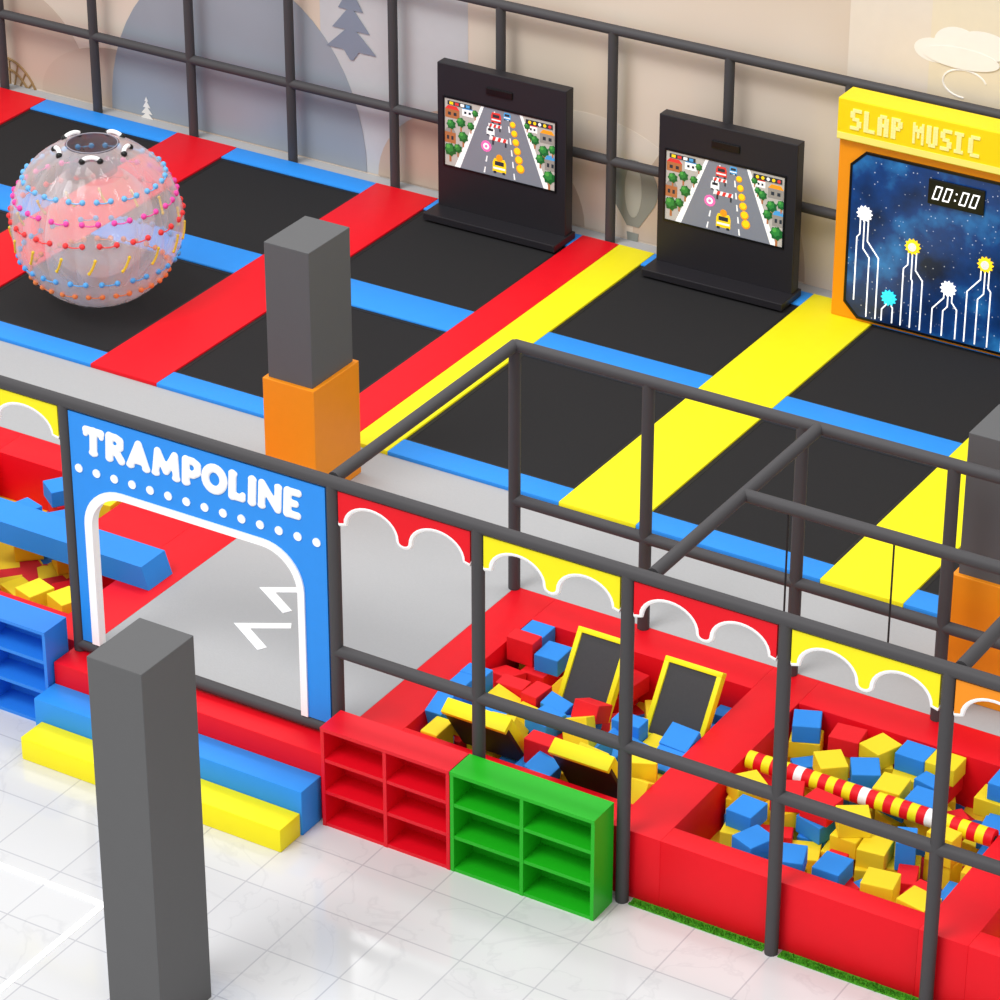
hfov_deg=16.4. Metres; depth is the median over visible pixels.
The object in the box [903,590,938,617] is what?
pad
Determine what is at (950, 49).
wall
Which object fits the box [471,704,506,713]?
foam block
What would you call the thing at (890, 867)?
foam block
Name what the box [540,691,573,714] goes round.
foam block
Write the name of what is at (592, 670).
board
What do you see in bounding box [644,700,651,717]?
foam block
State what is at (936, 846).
pipe railing
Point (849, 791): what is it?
roller
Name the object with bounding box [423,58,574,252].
kiosk
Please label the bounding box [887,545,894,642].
hanging cord
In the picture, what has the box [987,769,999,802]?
foam block
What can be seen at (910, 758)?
foam block
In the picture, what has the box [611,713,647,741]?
foam block
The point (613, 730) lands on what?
foam block
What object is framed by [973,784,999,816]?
foam block
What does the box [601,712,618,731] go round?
foam block
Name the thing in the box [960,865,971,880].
foam block
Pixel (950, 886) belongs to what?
foam block
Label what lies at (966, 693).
panel
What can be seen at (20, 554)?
foam block
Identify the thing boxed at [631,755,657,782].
foam block
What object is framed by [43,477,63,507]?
foam block
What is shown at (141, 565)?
beam
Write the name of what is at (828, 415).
pad
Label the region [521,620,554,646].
foam block
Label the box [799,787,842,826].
foam block
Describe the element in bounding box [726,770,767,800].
foam block
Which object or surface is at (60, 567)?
foam block
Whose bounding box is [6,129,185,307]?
ball
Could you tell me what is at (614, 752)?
foam block
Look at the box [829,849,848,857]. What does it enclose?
foam block
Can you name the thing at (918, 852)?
foam block
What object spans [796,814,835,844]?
foam block
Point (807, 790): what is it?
foam block
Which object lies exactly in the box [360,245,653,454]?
strip
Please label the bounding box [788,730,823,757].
foam block
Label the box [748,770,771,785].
foam block
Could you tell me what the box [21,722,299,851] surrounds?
step
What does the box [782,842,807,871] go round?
foam block
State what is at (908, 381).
trampoline
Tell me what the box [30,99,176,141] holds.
pad
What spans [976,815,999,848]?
foam block
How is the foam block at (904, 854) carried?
on the foam block at (890, 867)
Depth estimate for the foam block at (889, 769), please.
19.42 m
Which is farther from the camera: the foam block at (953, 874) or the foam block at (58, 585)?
the foam block at (58, 585)
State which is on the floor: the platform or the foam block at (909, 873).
the platform
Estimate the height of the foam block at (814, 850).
0.110 m
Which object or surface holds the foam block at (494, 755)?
on the pit at (680, 800)
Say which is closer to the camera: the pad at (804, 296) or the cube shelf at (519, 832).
the cube shelf at (519, 832)
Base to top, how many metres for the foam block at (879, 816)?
0.110 m
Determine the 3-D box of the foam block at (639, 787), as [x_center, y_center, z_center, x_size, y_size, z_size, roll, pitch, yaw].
[0.782,1.623,19.130,0.110,0.229,0.235,17,33,27]
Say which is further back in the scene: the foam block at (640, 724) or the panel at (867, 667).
the foam block at (640, 724)
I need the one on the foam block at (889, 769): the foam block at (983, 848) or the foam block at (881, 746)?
the foam block at (881, 746)
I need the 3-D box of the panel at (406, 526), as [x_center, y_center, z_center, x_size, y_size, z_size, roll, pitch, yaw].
[-0.507,0.159,18.565,0.845,0.240,0.035,17,33,27]
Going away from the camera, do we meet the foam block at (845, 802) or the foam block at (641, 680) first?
the foam block at (845, 802)
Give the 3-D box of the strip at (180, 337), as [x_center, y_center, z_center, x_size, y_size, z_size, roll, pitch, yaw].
[-1.610,-1.567,24.671,0.550,0.034,3.520,17,33,27]
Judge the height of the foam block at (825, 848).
0.110 m
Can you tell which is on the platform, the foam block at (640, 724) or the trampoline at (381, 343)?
the trampoline at (381, 343)
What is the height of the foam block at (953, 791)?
0.110 m
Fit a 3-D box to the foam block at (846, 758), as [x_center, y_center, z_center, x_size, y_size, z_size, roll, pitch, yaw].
[1.950,1.442,19.622,0.160,0.110,0.180,-1,29,-2]
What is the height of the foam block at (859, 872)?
0.110 m
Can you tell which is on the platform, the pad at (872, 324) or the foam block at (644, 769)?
the pad at (872, 324)
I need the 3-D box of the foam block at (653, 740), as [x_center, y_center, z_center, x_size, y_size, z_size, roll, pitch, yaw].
[0.859,1.433,19.586,0.110,0.160,0.180,18,34,29]
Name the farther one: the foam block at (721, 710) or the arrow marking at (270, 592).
the arrow marking at (270, 592)
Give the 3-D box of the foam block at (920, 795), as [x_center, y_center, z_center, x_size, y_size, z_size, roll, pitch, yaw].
[2.319,1.665,18.995,0.180,0.110,0.160,17,33,27]
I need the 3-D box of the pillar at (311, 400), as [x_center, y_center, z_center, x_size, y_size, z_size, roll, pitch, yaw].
[-1.180,-0.871,21.677,0.386,1.720,0.506,17,33,27]
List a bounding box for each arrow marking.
[234,623,291,649]
[259,587,296,612]
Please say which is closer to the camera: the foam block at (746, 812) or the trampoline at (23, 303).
the foam block at (746, 812)
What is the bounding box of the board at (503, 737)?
[441,697,523,760]
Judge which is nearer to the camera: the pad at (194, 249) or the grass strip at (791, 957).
the grass strip at (791, 957)
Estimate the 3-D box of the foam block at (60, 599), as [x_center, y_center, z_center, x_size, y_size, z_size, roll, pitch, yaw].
[-2.603,0.620,20.874,0.160,0.110,0.180,-20,35,-32]
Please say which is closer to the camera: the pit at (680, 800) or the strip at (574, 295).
the pit at (680, 800)
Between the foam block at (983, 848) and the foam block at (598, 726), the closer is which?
the foam block at (983, 848)
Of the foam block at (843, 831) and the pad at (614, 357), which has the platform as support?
the pad at (614, 357)
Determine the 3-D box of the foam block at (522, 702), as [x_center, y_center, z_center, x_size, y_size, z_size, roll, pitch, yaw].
[0.154,1.270,19.858,0.160,0.180,0.110,24,37,36]
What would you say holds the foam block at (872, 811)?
on the pit at (838, 926)
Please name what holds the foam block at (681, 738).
on the foam block
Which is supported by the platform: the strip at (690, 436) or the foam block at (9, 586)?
the strip at (690, 436)
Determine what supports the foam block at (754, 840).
on the foam block
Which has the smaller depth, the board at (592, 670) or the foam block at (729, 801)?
the foam block at (729, 801)
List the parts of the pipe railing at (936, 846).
post, threshold rail, post, post, rail, post, rail, post, post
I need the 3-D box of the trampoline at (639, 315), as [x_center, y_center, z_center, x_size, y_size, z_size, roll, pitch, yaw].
[1.216,-1.240,24.097,1.280,0.020,1.275,17,33,27]
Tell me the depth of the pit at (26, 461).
21.64 m
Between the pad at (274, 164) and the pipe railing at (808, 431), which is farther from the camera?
the pad at (274, 164)
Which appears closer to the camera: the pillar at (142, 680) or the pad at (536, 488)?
the pillar at (142, 680)
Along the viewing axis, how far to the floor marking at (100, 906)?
18.70 m
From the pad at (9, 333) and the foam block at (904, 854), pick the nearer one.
the foam block at (904, 854)
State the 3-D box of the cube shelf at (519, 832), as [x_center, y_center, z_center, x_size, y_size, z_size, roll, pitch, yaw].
[0.167,1.823,18.818,0.905,0.650,0.208,17,33,27]
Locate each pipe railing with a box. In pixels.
[0,0,999,242]
[0,375,999,999]
[329,339,999,721]
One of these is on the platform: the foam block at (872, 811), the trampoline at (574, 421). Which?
the trampoline at (574, 421)
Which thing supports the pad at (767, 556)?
on the platform
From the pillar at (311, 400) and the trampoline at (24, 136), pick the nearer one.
the pillar at (311, 400)
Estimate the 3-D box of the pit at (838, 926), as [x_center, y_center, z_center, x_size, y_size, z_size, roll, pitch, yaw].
[2.119,1.848,18.999,1.800,0.430,1.890,17,33,27]
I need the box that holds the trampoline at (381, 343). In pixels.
[176,306,444,397]
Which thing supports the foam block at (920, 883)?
on the pit at (838, 926)
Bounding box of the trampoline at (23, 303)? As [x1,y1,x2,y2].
[0,235,232,351]
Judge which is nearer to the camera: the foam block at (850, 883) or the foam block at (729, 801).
the foam block at (850, 883)
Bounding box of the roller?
[744,750,998,846]
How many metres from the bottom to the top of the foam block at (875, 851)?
0.110 m
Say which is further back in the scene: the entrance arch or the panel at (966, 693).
the entrance arch
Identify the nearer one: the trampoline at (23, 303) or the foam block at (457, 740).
the foam block at (457, 740)
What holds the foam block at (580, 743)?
on the foam block
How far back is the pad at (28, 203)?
25.80 m
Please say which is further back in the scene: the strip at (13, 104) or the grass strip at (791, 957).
the strip at (13, 104)
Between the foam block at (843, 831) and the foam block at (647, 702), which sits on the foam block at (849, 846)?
the foam block at (843, 831)
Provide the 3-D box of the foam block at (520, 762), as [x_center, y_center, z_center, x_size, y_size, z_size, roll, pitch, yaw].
[0.181,1.518,19.485,0.160,0.110,0.180,17,33,27]
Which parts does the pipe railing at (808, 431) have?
post, post, rail, rail, post, hanging rail, post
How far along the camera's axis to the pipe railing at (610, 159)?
25.39 m
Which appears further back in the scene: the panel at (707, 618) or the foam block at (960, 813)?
the foam block at (960, 813)
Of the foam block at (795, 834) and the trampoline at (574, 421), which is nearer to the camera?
the foam block at (795, 834)
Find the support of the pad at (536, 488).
on the platform
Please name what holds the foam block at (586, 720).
on the foam block
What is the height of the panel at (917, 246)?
1.630 m
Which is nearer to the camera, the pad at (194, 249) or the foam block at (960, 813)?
the foam block at (960, 813)
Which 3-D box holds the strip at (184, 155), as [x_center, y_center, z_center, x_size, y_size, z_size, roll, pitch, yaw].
[-3.175,-2.033,25.508,0.560,0.034,3.520,17,33,27]
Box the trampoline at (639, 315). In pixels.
[551,265,798,375]
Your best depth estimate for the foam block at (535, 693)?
19.89 m
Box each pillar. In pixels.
[87,618,210,999]
[263,216,360,479]
[947,404,999,710]
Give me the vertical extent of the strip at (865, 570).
0.034 m
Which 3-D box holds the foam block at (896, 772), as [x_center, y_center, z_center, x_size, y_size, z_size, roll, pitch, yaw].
[2.275,1.567,19.397,0.180,0.110,0.160,9,30,15]
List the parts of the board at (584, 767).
frame, plate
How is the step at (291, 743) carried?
on the floor
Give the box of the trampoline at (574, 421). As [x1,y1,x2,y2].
[405,353,685,488]
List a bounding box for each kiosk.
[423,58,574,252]
[641,109,804,310]
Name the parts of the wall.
panel, panel, panel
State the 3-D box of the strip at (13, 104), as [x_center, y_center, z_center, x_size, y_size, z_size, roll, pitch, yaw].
[-4.740,-2.499,26.345,0.550,0.034,3.520,17,33,27]
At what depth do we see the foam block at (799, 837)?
19.01 m
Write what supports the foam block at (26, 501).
on the foam block
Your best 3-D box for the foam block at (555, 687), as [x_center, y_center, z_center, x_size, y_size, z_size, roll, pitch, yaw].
[0.388,1.121,20.220,0.244,0.257,0.174,25,38,38]
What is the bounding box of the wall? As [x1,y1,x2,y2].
[3,0,999,290]
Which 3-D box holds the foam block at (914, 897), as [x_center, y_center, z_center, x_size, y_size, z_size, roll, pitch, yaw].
[2.185,2.123,18.170,0.180,0.110,0.160,24,37,36]
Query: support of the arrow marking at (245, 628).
on the platform
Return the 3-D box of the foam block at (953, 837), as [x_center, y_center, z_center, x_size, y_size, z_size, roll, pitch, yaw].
[2.383,1.858,18.698,0.160,0.180,0.110,20,35,32]
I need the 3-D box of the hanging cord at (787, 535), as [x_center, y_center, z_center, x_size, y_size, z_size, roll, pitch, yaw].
[1.531,0.380,18.642,0.011,0.702,0.011,-19,35,-31]
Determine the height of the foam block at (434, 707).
0.217 m
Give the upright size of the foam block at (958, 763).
0.110 m
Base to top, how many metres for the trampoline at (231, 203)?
0.020 m
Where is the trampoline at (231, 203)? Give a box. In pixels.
[121,158,358,254]
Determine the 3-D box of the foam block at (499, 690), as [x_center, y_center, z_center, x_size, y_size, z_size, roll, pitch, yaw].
[0.007,1.173,19.947,0.203,0.161,0.160,17,33,28]
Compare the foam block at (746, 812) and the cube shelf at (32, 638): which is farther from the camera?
the cube shelf at (32, 638)
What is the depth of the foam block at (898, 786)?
19.08 m
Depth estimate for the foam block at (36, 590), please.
20.91 m
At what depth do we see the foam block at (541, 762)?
19.27 m
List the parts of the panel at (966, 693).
trim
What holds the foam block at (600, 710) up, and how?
on the foam block at (598, 726)
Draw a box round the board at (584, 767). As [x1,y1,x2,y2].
[548,737,617,798]
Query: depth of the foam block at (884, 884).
18.27 m
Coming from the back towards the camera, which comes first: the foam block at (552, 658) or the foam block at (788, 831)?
the foam block at (552, 658)
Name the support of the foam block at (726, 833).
on the foam block
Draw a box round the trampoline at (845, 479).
[653,419,936,564]
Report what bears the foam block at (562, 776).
on the pit at (680, 800)
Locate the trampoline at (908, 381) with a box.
[789,325,999,442]
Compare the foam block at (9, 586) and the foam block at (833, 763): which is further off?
the foam block at (9, 586)
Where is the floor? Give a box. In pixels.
[0,709,896,999]
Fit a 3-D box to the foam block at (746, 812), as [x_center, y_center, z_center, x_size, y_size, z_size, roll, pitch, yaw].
[1.340,1.708,18.917,0.160,0.110,0.180,19,34,30]
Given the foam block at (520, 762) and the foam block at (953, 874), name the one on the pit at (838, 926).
the foam block at (953, 874)
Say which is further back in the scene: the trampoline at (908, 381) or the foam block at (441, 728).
the trampoline at (908, 381)
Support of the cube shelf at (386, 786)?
on the floor
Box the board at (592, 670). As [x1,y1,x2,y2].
[558,626,619,721]
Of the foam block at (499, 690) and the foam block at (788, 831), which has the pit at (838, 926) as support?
the foam block at (788, 831)
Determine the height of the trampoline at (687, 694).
0.428 m
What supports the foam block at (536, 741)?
on the foam block at (520, 762)
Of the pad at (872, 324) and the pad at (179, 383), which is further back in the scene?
the pad at (872, 324)
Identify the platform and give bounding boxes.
[0,84,999,735]
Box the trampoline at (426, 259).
[350,210,565,311]
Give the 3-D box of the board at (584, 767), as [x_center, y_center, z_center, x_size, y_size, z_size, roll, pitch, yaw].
[0.502,1.492,19.177,0.380,0.394,0.305,17,33,27]
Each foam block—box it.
[0,577,28,595]
[13,546,43,561]
[15,578,53,605]
[16,497,41,510]
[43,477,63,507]
[47,586,71,613]
[48,502,64,511]
[48,509,64,517]
[52,560,68,574]
[52,580,69,590]
[98,501,121,517]
[421,716,453,743]
[425,691,454,722]
[450,672,471,704]
[453,735,466,747]
[460,663,492,692]
[467,744,498,758]
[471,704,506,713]
[488,684,520,714]
[491,665,526,687]
[492,711,528,737]
[495,674,530,697]
[499,756,517,763]
[507,628,541,666]
[511,701,537,725]
[515,756,525,766]
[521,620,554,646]
[521,666,558,685]
[521,681,551,707]
[523,751,561,778]
[524,730,560,762]
[525,704,565,736]
[534,641,571,676]
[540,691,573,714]
[552,675,563,693]
[559,772,567,781]
[562,716,596,746]
[566,715,601,729]
[571,698,612,723]
[579,742,608,754]
[594,727,617,755]
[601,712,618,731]
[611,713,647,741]
[612,737,648,761]
[613,696,638,712]
[618,669,648,701]
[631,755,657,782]
[631,778,653,803]
[643,733,662,747]
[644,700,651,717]
[657,744,684,774]
[659,722,700,752]
[712,705,730,723]
[719,823,740,846]
[725,794,767,830]
[725,795,763,813]
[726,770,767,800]
[732,824,769,858]
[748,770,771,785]
[761,824,793,842]
[763,820,798,839]
[764,800,798,828]
[769,780,804,812]
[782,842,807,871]
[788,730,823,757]
[790,756,812,769]
[792,709,821,743]
[792,840,821,873]
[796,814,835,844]
[797,834,827,849]
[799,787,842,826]
[804,787,812,795]
[812,851,853,884]
[813,749,848,780]
[820,839,855,870]
[828,723,867,757]
[829,829,862,859]
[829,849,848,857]
[835,805,870,837]
[843,778,858,804]
[844,756,849,771]
[845,880,859,890]
[849,757,880,788]
[854,863,885,881]
[854,879,861,887]
[856,834,894,869]
[859,733,901,769]
[860,867,900,901]
[869,808,874,818]
[872,772,910,798]
[875,810,905,826]
[879,790,910,822]
[880,765,892,775]
[886,853,921,879]
[892,769,916,790]
[894,740,935,775]
[894,826,917,869]
[896,885,941,912]
[897,864,918,895]
[903,879,926,892]
[904,785,933,808]
[904,819,929,835]
[904,826,924,856]
[913,771,934,790]
[923,855,961,889]
[924,749,965,786]
[925,826,961,868]
[941,881,957,901]
[947,809,969,846]
[948,777,962,803]
[948,797,955,809]
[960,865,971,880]
[962,839,978,852]
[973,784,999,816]
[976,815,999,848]
[977,845,988,854]
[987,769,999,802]
[989,813,999,817]
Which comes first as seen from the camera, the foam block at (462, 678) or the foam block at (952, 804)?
the foam block at (952, 804)
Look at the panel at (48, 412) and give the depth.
19.65 m
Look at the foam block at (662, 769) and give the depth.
19.39 m
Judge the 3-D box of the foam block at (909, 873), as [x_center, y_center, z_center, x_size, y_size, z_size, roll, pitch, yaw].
[2.180,2.071,18.666,0.110,0.160,0.180,6,30,11]
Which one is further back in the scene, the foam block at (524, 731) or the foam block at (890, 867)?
the foam block at (524, 731)
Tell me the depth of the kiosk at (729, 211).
24.26 m
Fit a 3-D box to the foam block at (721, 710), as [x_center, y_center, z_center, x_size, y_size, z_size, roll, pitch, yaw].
[1.323,1.294,20.062,0.180,0.160,0.110,17,33,27]
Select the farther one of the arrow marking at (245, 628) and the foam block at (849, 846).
the arrow marking at (245, 628)
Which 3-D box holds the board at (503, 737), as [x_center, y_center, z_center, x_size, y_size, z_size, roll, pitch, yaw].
[-0.074,1.297,19.526,0.420,0.394,0.305,17,33,27]
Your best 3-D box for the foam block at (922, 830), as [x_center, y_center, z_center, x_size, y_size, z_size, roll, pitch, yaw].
[2.321,1.756,19.057,0.160,0.110,0.180,-9,30,-15]
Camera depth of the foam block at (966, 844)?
18.97 m
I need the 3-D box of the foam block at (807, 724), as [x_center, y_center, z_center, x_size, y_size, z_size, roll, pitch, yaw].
[1.737,1.281,19.686,0.160,0.110,0.180,4,29,7]
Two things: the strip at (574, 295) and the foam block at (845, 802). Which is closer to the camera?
the foam block at (845, 802)
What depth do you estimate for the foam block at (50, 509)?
22.07 m
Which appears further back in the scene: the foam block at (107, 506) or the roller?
the foam block at (107, 506)
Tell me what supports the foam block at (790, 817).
on the foam block at (795, 834)
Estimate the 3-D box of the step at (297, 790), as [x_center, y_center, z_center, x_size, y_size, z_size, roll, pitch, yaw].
[-1.846,1.468,19.826,1.870,0.290,0.197,17,33,27]
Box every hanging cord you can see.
[783,514,789,610]
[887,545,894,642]
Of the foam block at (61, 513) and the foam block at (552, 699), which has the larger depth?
the foam block at (61, 513)
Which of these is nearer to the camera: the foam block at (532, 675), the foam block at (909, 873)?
the foam block at (909, 873)
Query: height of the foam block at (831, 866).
0.110 m
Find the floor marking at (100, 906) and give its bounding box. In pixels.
[0,862,103,993]
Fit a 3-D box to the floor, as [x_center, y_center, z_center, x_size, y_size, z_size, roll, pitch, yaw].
[-1.236,2.788,17.854,26.000,0.100,20.000,17,33,27]
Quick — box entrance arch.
[68,409,331,721]
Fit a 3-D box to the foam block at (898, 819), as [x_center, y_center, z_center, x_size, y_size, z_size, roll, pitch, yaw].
[2.202,1.673,19.207,0.160,0.110,0.180,-25,38,-37]
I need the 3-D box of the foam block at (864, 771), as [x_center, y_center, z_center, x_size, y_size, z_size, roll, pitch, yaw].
[2.021,1.518,19.259,0.160,0.110,0.180,1,29,2]
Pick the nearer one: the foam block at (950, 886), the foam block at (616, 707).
the foam block at (950, 886)
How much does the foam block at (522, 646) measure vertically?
0.160 m
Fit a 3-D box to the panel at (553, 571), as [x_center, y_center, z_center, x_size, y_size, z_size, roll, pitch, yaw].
[0.273,0.391,18.147,0.835,0.240,0.035,17,33,27]
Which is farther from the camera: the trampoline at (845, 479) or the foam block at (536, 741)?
the trampoline at (845, 479)
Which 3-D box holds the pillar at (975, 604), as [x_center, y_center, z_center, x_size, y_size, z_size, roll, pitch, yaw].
[2.844,0.336,19.536,0.456,1.690,0.456,17,33,27]
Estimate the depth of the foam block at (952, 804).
19.32 m
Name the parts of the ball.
handle, handle, handle, handle, handle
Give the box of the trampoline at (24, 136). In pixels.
[0,109,159,199]
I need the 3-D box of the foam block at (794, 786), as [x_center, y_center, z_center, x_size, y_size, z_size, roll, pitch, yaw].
[1.574,1.621,19.074,0.180,0.110,0.160,4,29,8]
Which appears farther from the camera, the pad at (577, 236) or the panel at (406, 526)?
the pad at (577, 236)
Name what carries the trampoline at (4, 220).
on the platform
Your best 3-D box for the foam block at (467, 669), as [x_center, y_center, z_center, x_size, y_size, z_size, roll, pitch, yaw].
[-0.135,1.056,20.018,0.160,0.180,0.110,17,33,27]
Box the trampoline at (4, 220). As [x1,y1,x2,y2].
[0,210,27,232]
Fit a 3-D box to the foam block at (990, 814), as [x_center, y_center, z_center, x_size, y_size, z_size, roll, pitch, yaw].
[2.751,1.831,19.097,0.180,0.160,0.110,13,32,22]
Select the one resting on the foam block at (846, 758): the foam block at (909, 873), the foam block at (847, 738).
the foam block at (847, 738)
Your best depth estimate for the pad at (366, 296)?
24.24 m
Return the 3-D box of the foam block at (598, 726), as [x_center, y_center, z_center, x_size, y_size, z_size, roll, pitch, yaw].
[0.465,1.296,19.813,0.160,0.176,0.206,17,33,27]
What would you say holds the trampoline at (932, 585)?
on the platform
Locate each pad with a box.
[0,184,53,216]
[0,321,107,366]
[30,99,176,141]
[91,216,261,272]
[157,372,263,417]
[221,148,375,193]
[351,279,473,331]
[388,439,573,505]
[424,199,581,246]
[533,332,712,387]
[636,512,833,582]
[641,254,812,305]
[772,396,961,455]
[872,324,999,356]
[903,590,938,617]
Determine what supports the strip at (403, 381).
on the platform
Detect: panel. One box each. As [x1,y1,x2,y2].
[0,388,59,438]
[338,491,470,565]
[483,535,620,611]
[633,581,778,660]
[791,629,941,710]
[831,87,999,355]
[954,679,999,716]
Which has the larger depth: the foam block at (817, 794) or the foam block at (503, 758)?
the foam block at (503, 758)
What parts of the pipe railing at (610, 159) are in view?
post, post, post, post, post, post, post, rail, post, post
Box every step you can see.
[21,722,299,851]
[34,683,321,834]
[54,648,322,817]
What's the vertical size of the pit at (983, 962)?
0.430 m
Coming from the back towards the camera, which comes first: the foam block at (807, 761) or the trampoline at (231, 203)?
the trampoline at (231, 203)
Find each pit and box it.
[0,427,236,650]
[360,588,819,905]
[659,681,999,999]
[964,932,999,999]
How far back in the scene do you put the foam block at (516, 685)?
20.00 m
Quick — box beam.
[0,497,172,590]
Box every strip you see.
[0,87,45,124]
[0,133,235,286]
[91,183,437,386]
[359,235,618,431]
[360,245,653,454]
[559,294,871,527]
[627,898,918,999]
[820,438,968,606]
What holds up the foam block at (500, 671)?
on the foam block
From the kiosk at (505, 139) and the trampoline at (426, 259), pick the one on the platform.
the trampoline at (426, 259)
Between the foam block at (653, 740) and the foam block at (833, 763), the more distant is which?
the foam block at (653, 740)
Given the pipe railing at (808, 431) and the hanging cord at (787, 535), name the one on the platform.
the pipe railing at (808, 431)
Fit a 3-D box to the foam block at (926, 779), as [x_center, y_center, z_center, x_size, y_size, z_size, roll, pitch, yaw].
[2.378,1.622,19.227,0.160,0.180,0.110,26,38,38]
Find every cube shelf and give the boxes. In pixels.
[0,595,68,721]
[320,710,468,869]
[449,754,613,920]
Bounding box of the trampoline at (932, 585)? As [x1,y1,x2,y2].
[919,548,960,594]
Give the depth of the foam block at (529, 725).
19.68 m
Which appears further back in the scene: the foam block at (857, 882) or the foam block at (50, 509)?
the foam block at (50, 509)

